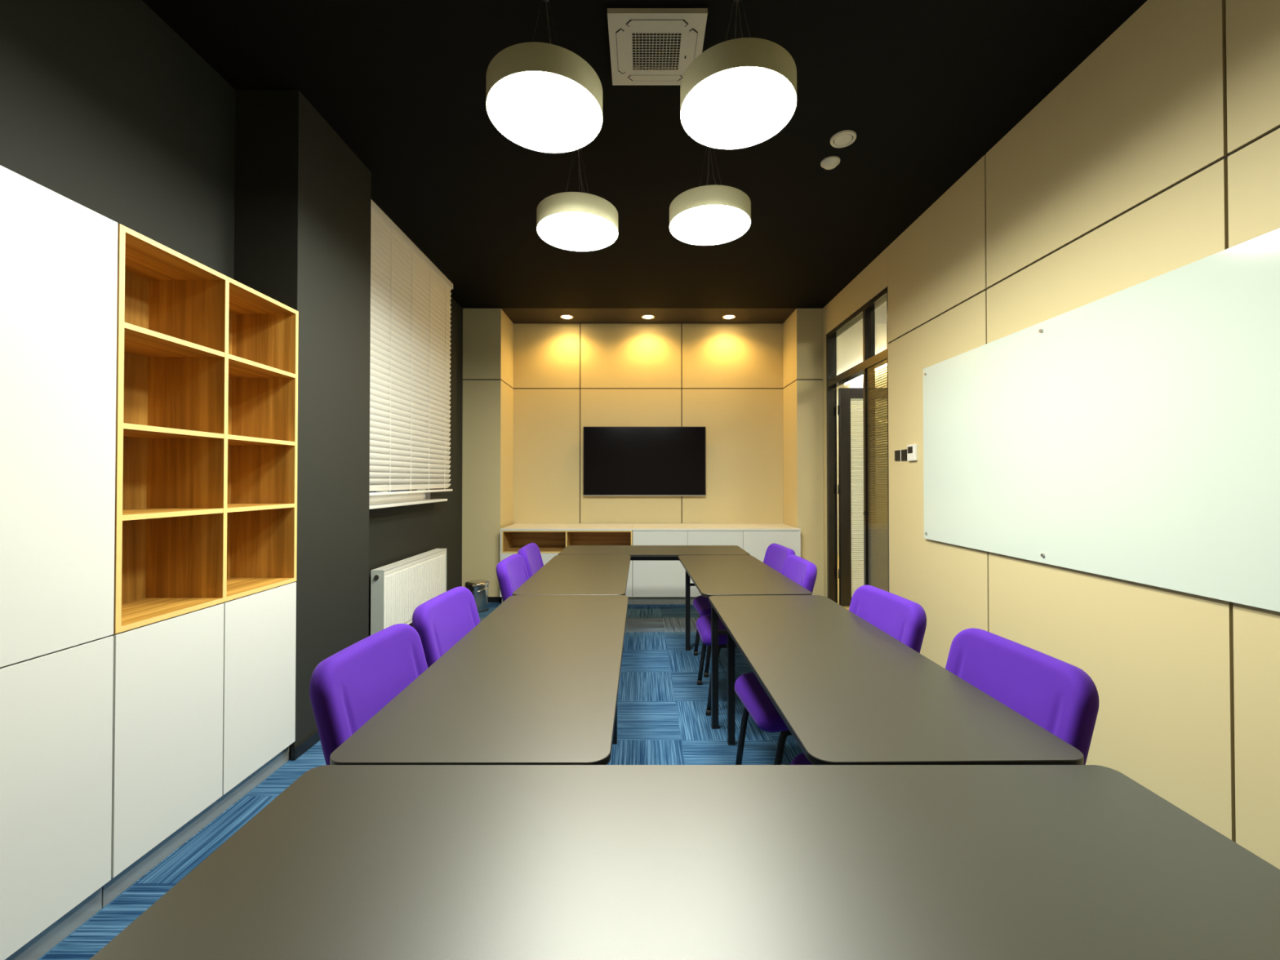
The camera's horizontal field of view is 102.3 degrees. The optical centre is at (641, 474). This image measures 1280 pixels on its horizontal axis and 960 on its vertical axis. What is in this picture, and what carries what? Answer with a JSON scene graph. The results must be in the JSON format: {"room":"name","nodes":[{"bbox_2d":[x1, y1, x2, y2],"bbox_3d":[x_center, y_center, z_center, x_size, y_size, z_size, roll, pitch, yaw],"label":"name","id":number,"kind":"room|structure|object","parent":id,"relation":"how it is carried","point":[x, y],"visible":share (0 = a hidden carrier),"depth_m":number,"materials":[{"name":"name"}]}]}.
{"room":"conference room","nodes":[
{"label":"conference room","id":0,"kind":"room"},
{"bbox_2d":[0,0,462,635],"bbox_3d":[-2.100,-0.256,2.308,0.220,3.260,7.410,0,-1,0],"label":"wall","id":1,"kind":"structure","parent":0,"point":[104,107],"depth_m":2.04,"materials":[{"name":"black paint"}]},
{"bbox_2d":[368,478,447,509],"bbox_3d":[-1.979,-0.706,4.138,0.222,1.902,1.660,0,-1,0],"label":"window","id":2,"kind":"structure","parent":1,"relation":"in","point":[399,500],"depth_m":4.22,"materials":[{"name":"white plastic"}]},
{"bbox_2d":[370,548,446,635],"bbox_3d":[-1.920,0.944,4.284,0.140,0.502,1.207,0,-1,0],"label":"radiator","id":3,"kind":"object","parent":1,"relation":"attached to","point":[397,588],"visible":0.85,"depth_m":4.03,"materials":[{"name":"white metal"}]},
{"bbox_2d":[371,548,446,570],"bbox_3d":[-1.898,0.696,4.295,0.094,0.006,1.185,0,-1,0],"label":"grille","id":4,"kind":"object","parent":3,"relation":"attached to","point":[395,566],"depth_m":4.20,"materials":[{"name":"white metal"}]},
{"bbox_2d":[234,89,371,759],"bbox_3d":[-1.835,-0.250,2.845,0.310,3.259,0.675,0,-1,0],"label":"pillar","id":5,"kind":"structure","parent":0,"point":[302,196],"depth_m":2.69,"materials":[{"name":"black paint"}]},
{"bbox_2d":[290,729,319,759],"bbox_3d":[-1.829,1.363,4.088,0.322,0.060,3.215,0,-1,0],"label":"baseboard","id":6,"kind":"structure","parent":5,"relation":"attached to","point":[304,745],"depth_m":2.55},
{"bbox_2d":[37,554,863,959],"bbox_3d":[0.780,1.420,3.985,5.940,0.064,11.000,0,-1,0],"label":"floor","id":7,"kind":"structure","parent":0,"point":[662,719],"depth_m":2.69,"materials":[{"name":"blue carpet"}]},
{"bbox_2d":[0,164,117,959],"bbox_3d":[-1.827,0.277,1.204,0.315,2.169,0.861,0,-1,0],"label":"tall cabinet","id":8,"kind":"object","parent":7,"relation":"on","point":[59,255],"visible":1,"depth_m":1.47,"materials":[{"name":"laminate"}]},
{"bbox_2d":[102,582,296,907],"bbox_3d":[-1.827,0.942,2.060,0.315,0.857,0.858,0,-1,0],"label":"base cabinet","id":9,"kind":"object","parent":7,"relation":"on","point":[204,699],"visible":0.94,"depth_m":1.92,"materials":[{"name":"laminate"}]},
{"bbox_2d":[113,223,298,633],"bbox_3d":[-1.827,-0.144,2.072,0.315,1.308,0.858,0,-1,0],"label":"bookcase","id":10,"kind":"object","parent":9,"relation":"on","point":[206,375],"visible":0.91,"depth_m":2.06,"materials":[{"name":"brown wood"}]},
{"bbox_2d":[309,623,427,764],"bbox_3d":[-0.544,0.939,1.549,0.684,0.871,0.495,0,-1,4],"label":"chair","id":11,"kind":"object","parent":7,"relation":"on","point":[349,686],"visible":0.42,"depth_m":1.48,"materials":[{"name":"purple fabric"}]},
{"bbox_2d":[412,586,479,667],"bbox_3d":[-0.550,0.945,2.164,0.684,0.871,0.495,0,-1,3],"label":"chair","id":12,"kind":"object","parent":7,"relation":"on","point":[440,622],"visible":0.35,"depth_m":2.11,"materials":[{"name":"purple fabric"}]},
{"bbox_2d":[465,579,488,612],"bbox_3d":[-1.712,1.252,5.354,0.243,0.309,0.243,-1,-1,41],"label":"pedal bin","id":13,"kind":"object","parent":7,"relation":"on","point":[478,588],"visible":0.8,"depth_m":5.27,"materials":[{"name":"metal"}]},
{"bbox_2d":[329,595,628,764],"bbox_3d":[-0.383,1.000,1.921,0.625,0.740,1.624,0,-1,0],"label":"meeting table","id":14,"kind":"object","parent":7,"relation":"on","point":[536,681],"visible":0.82,"depth_m":1.45,"materials":[{"name":"grey laminate"}]},
{"bbox_2d":[496,553,528,601],"bbox_3d":[-0.536,0.956,3.230,0.684,0.871,0.495,0,-1,-1],"label":"chair","id":15,"kind":"object","parent":7,"relation":"on","point":[512,572],"visible":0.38,"depth_m":3.12,"materials":[{"name":"purple fabric"}]},
{"bbox_2d":[517,542,543,577],"bbox_3d":[-0.554,0.963,3.830,0.684,0.871,0.495,0,-1,-1],"label":"chair","id":16,"kind":"object","parent":7,"relation":"on","point":[531,553],"visible":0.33,"depth_m":3.81,"materials":[{"name":"purple fabric"}]},
{"bbox_2d":[499,523,633,604],"bbox_3d":[-0.816,1.000,5.908,1.428,0.822,0.698,0,-1,0],"label":"sideboard","id":17,"kind":"object","parent":7,"relation":"on","point":[551,539],"visible":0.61,"depth_m":5.96,"materials":[{"name":"wood"}]},
{"bbox_2d":[500,523,633,530],"bbox_3d":[-0.816,0.599,5.912,1.428,0.020,0.698,0,-1,0],"label":"countertop","id":18,"kind":"structure","parent":17,"relation":"on","point":[517,526],"depth_m":5.79,"materials":[{"name":"white laminate"}]},
{"bbox_2d":[512,555,631,649],"bbox_3d":[-0.395,1.016,3.470,0.610,0.740,1.462,0,-1,0],"label":"meeting table","id":19,"kind":"object","parent":7,"relation":"on","point":[563,575],"visible":0.44,"depth_m":3.25,"materials":[{"name":"grey laminate"}]},
{"bbox_2d":[558,545,750,560],"bbox_3d":[0.100,1.027,4.510,1.585,0.740,0.600,0,-1,0],"label":"meeting table","id":20,"kind":"object","parent":7,"relation":"on","point":[637,553],"visible":0.41,"depth_m":4.41,"materials":[{"name":"grey laminate"}]},
{"bbox_2d":[88,764,1279,959],"bbox_3d":[0.148,0.988,0.776,1.705,0.740,0.652,0,-1,0],"label":"meeting table","id":21,"kind":"object","parent":7,"relation":"on","point":[347,862],"visible":1,"depth_m":0.81,"materials":[{"name":"grey laminate"}]},
{"bbox_2d":[632,523,800,604],"bbox_3d":[0.807,1.000,5.908,1.815,0.822,0.698,0,-1,0],"label":"sideboard","id":22,"kind":"object","parent":7,"relation":"on","point":[654,582],"visible":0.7,"depth_m":5.56,"materials":[{"name":"laminate"}]},
{"bbox_2d":[632,523,800,530],"bbox_3d":[0.807,0.599,5.912,1.815,0.020,0.698,0,-1,0],"label":"countertop","id":23,"kind":"structure","parent":22,"relation":"on","point":[637,526],"depth_m":5.79,"materials":[{"name":"white laminate"}]},
{"bbox_2d":[693,542,795,677],"bbox_3d":[0.739,0.962,3.779,0.684,0.871,0.495,0,-1,-3],"label":"chair","id":24,"kind":"object","parent":7,"relation":"on","point":[775,554],"visible":0.38,"depth_m":3.77,"materials":[{"name":"purple fabric"}]},
{"bbox_2d":[678,555,812,728],"bbox_3d":[0.607,1.016,3.467,0.600,0.740,1.436,0,-1,-1],"label":"meeting table","id":25,"kind":"object","parent":7,"relation":"on","point":[712,575],"visible":0.7,"depth_m":3.15,"materials":[{"name":"grey laminate"}]},
{"bbox_2d":[696,554,817,715],"bbox_3d":[0.694,0.956,3.190,0.684,0.871,0.495,0,-1,-1],"label":"chair","id":26,"kind":"object","parent":7,"relation":"on","point":[799,570],"visible":0.23,"depth_m":3.11,"materials":[{"name":"purple fabric"}]},
{"bbox_2d":[734,585,926,764],"bbox_3d":[0.772,0.945,2.188,0.684,0.871,0.495,0,-1,-5],"label":"chair","id":27,"kind":"object","parent":7,"relation":"on","point":[904,620],"visible":0.3,"depth_m":2.12,"materials":[{"name":"purple fabric"}]},
{"bbox_2d":[708,595,1084,764],"bbox_3d":[0.668,1.000,1.921,0.618,0.740,1.612,0,-1,-1],"label":"meeting table","id":28,"kind":"object","parent":7,"relation":"on","point":[846,691],"visible":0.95,"depth_m":1.47,"materials":[{"name":"grey laminate"}]},
{"bbox_2d":[790,627,1099,764],"bbox_3d":[0.820,0.938,1.494,0.684,0.871,0.495,0,-1,-4],"label":"chair","id":29,"kind":"object","parent":7,"relation":"on","point":[1057,695],"visible":0.23,"depth_m":1.44,"materials":[{"name":"purple fabric"}]},
{"bbox_2d":[462,308,513,601],"bbox_3d":[-1.777,-0.217,5.992,0.424,3.260,0.559,0,-1,0],"label":"wall","id":30,"kind":"structure","parent":0,"point":[487,428],"depth_m":5.72,"materials":[{"name":"beige paint"}]},
{"bbox_2d":[488,596,499,602],"bbox_3d":[0.015,1.381,5.700,3.986,0.058,0.007,0,-1,0],"label":"baseboard","id":31,"kind":"structure","parent":30,"relation":"attached to","point":[491,599],"depth_m":5.70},
{"bbox_2d":[142,0,1147,307],"bbox_3d":[-0.060,-1.938,2.125,4.360,0.100,7.210,0,-1,0],"label":"ceiling","id":32,"kind":"structure","parent":0,"point":[926,89],"depth_m":2.77,"materials":[{"name":"black paint"}]},
{"bbox_2d":[368,199,453,496],"bbox_3d":[-1.862,-0.856,4.162,0.060,2.018,1.705,0,-1,0],"label":"blind","id":33,"kind":"object","parent":32,"relation":"hanging from","point":[410,348],"visible":0.71,"depth_m":4.08,"materials":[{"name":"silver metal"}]},
{"bbox_2d":[485,0,602,152],"bbox_3d":[-0.380,-1.647,2.037,0.450,0.482,0.450,0,-1,0],"label":"pendant lamp","id":34,"kind":"object","parent":32,"relation":"hanging from","point":[541,96],"visible":1,"depth_m":1.94,"materials":[{"name":"white"}]},
{"bbox_2d":[486,71,602,152],"bbox_3d":[-0.380,-1.412,2.035,0.445,0.010,0.445,0,-1,0],"label":"diffuser","id":35,"kind":"object","parent":34,"relation":"attached to","point":[542,111],"depth_m":1.99,"materials":[{"name":"white plastic"}]},
{"bbox_2d":[536,147,617,251],"bbox_3d":[-0.357,-1.610,2.877,0.450,0.540,0.450,0,-1,0],"label":"pendant lamp","id":36,"kind":"object","parent":32,"relation":"hanging from","point":[578,221],"visible":0.94,"depth_m":2.75,"materials":[{"name":"white"}]},
{"bbox_2d":[537,212,617,251],"bbox_3d":[-0.357,-1.345,2.874,0.445,0.010,0.445,0,-1,0],"label":"diffuser","id":37,"kind":"object","parent":36,"relation":"attached to","point":[571,231],"depth_m":2.83,"materials":[{"name":"white plastic"}]},
{"bbox_2d":[607,8,707,84],"bbox_3d":[0.063,-1.874,2.276,0.406,0.023,0.380,0,-1,0],"label":"air conditioner","id":38,"kind":"object","parent":32,"relation":"attached to","point":[648,46],"visible":0.97,"depth_m":2.23,"materials":[{"name":"beige plastic"}]},
{"bbox_2d":[631,32,681,70],"bbox_3d":[0.063,-1.864,2.276,0.213,0.002,0.199,0,-1,0],"label":"grille","id":39,"kind":"object","parent":38,"relation":"attached to","point":[650,51],"depth_m":2.29,"materials":[{"name":"beige plastic"}]},
{"bbox_2d":[669,147,751,244],"bbox_3d":[0.378,-1.628,2.877,0.450,0.503,0.450,0,-1,0],"label":"pendant lamp","id":40,"kind":"object","parent":32,"relation":"hanging from","point":[705,215],"visible":0.92,"depth_m":2.76,"materials":[{"name":"white"}]},
{"bbox_2d":[669,204,750,244],"bbox_3d":[0.378,-1.381,2.875,0.445,0.010,0.445,0,-1,0],"label":"diffuser","id":41,"kind":"object","parent":40,"relation":"attached to","point":[695,224],"depth_m":2.83,"materials":[{"name":"white plastic"}]},
{"bbox_2d":[680,0,796,149],"bbox_3d":[0.377,-1.663,2.038,0.450,0.482,0.450,0,-1,0],"label":"pendant lamp","id":42,"kind":"object","parent":32,"relation":"hanging from","point":[738,93],"visible":1,"depth_m":1.94,"materials":[{"name":"white"}]},
{"bbox_2d":[680,66,795,149],"bbox_3d":[0.377,-1.428,2.035,0.445,0.010,0.445,0,-1,0],"label":"diffuser","id":43,"kind":"object","parent":42,"relation":"attached to","point":[726,108],"depth_m":1.99,"materials":[{"name":"white plastic"}]},
{"bbox_2d":[820,155,839,169],"bbox_3d":[1.130,-1.861,3.092,0.112,0.034,0.112,0,-1,0],"label":"smoke detector","id":44,"kind":"object","parent":32,"relation":"attached to","point":[829,162],"visible":1,"depth_m":3.07,"materials":[{"name":"beige plastic"}]},
{"bbox_2d":[830,129,856,147],"bbox_3d":[1.125,-1.874,2.882,0.138,0.012,0.138,0,-1,0],"label":"ceiling speaker","id":45,"kind":"object","parent":32,"relation":"attached to","point":[842,139],"visible":1,"depth_m":2.88,"materials":[{"name":"beige plastic"}]},
{"bbox_2d":[512,324,783,524],"bbox_3d":[-0.035,-0.214,6.333,4.310,3.260,0.120,0,-1,0],"label":"wall","id":46,"kind":"structure","parent":0,"point":[726,380],"depth_m":6.28,"materials":[{"name":"beige wood"}]},
{"bbox_2d":[462,307,822,324],"bbox_3d":[-0.060,-1.896,6.060,4.360,0.102,0.660,0,-1,0],"label":"ceiling","id":47,"kind":"structure","parent":46,"relation":"attached to","point":[517,315],"depth_m":5.95,"materials":[{"name":"black paint"}]},
{"bbox_2d":[560,314,573,319],"bbox_3d":[-0.877,-1.838,6.020,0.164,0.012,0.164,0,-1,0],"label":"recessed light","id":48,"kind":"object","parent":47,"relation":"in","point":[563,316],"visible":1,"depth_m":6.00,"materials":[{"name":"white"}]},
{"bbox_2d":[640,314,654,319],"bbox_3d":[0.072,-1.838,6.020,0.164,0.012,0.164,0,-1,0],"label":"recessed light","id":49,"kind":"object","parent":47,"relation":"in","point":[646,316],"visible":1,"depth_m":6.00,"materials":[{"name":"white"}]},
{"bbox_2d":[721,314,736,319],"bbox_3d":[1.018,-1.838,6.020,0.164,0.012,0.164,0,-1,0],"label":"recessed light","id":50,"kind":"object","parent":47,"relation":"in","point":[727,316],"visible":1,"depth_m":6.00,"materials":[{"name":"white"}]},
{"bbox_2d":[582,426,706,496],"bbox_3d":[0.032,-0.160,6.237,1.476,0.837,0.070,0,-1,0],"label":"television","id":51,"kind":"object","parent":46,"relation":"attached to","point":[618,461],"visible":1,"depth_m":6.20,"materials":[{"name":"black plastic"}]},
{"bbox_2d":[782,308,823,595],"bbox_3d":[1.865,-0.217,5.992,0.289,3.260,0.559,0,-1,0],"label":"wall","id":52,"kind":"structure","parent":0,"point":[802,331],"depth_m":5.72,"materials":[{"name":"beige paint"}]},
{"bbox_2d":[836,301,887,375],"bbox_3d":[2.935,-1.749,5.869,1.630,0.080,7.300,0,-1,0],"label":"ceiling","id":53,"kind":"structure","parent":0,"point":[849,343],"depth_m":6.63,"materials":[{"name":"paint"}]},
{"bbox_2d":[843,363,887,385],"bbox_3d":[3.560,-1.652,6.018,0.050,0.109,6.040,0,-1,0],"label":"lamp","id":54,"kind":"object","parent":53,"relation":"attached to","point":[860,376],"visible":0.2,"depth_m":8.50,"materials":[{"name":"white"}]},
{"bbox_2d":[836,365,888,560],"bbox_3d":[2.935,-0.149,5.852,1.630,3.120,7.300,0,-1,0],"label":"wall","id":55,"kind":"structure","parent":0,"point":[858,383],"depth_m":8.72,"materials":[{"name":"paint"}]},
{"bbox_2d":[822,0,1279,869],"bbox_3d":[2.065,-0.255,2.438,0.110,3.260,7.670,0,-1,0],"label":"wall","id":56,"kind":"structure","parent":0,"point":[1158,153],"depth_m":2.18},
{"bbox_2d":[826,286,889,605],"bbox_3d":[2.482,-0.069,4.911,0.945,2.940,1.420,0,-1,0],"label":"door","id":57,"kind":"structure","parent":56,"relation":"in","point":[875,571],"depth_m":5.49,"materials":[{"name":"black metal"}]},
{"bbox_2d":[850,398,888,596],"bbox_3d":[2.535,0.243,5.522,0.600,2.114,0.020,0,-1,0],"label":"blind","id":58,"kind":"object","parent":56,"relation":"attached to","point":[852,571],"depth_m":5.52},
{"bbox_2d":[868,364,888,591],"bbox_3d":[2.061,0.183,4.441,0.019,2.230,0.413,0,-1,0],"label":"blind","id":59,"kind":"object","parent":56,"relation":"attached to","point":[877,560],"depth_m":4.51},
{"bbox_2d":[894,449,901,461],"bbox_3d":[2.004,-0.150,4.038,0.012,0.085,0.083,0,-1,0],"label":"light switch","id":60,"kind":"object","parent":56,"relation":"attached to","point":[898,452],"visible":1,"depth_m":4.03,"materials":[{"name":"black plastic"}]},
{"bbox_2d":[901,448,906,461],"bbox_3d":[2.004,-0.150,3.936,0.012,0.088,0.083,0,-1,0],"label":"light switch","id":61,"kind":"object","parent":56,"relation":"attached to","point":[904,452],"visible":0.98,"depth_m":3.93,"materials":[{"name":"black plastic"}]},
{"bbox_2d":[906,444,917,461],"bbox_3d":[1.998,-0.162,3.812,0.024,0.120,0.110,0,-1,0],"label":"thermostat","id":62,"kind":"object","parent":56,"relation":"attached to","point":[912,450],"visible":1,"depth_m":3.79,"materials":[{"name":"white plastic"}]},
{"bbox_2d":[923,227,1279,612],"bbox_3d":[1.994,-0.160,2.553,0.030,1.198,2.178,0,-1,0],"label":"whiteboard","id":63,"kind":"object","parent":56,"relation":"attached to","point":[1132,433],"visible":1,"depth_m":2.08,"materials":[{"name":"white glass"}]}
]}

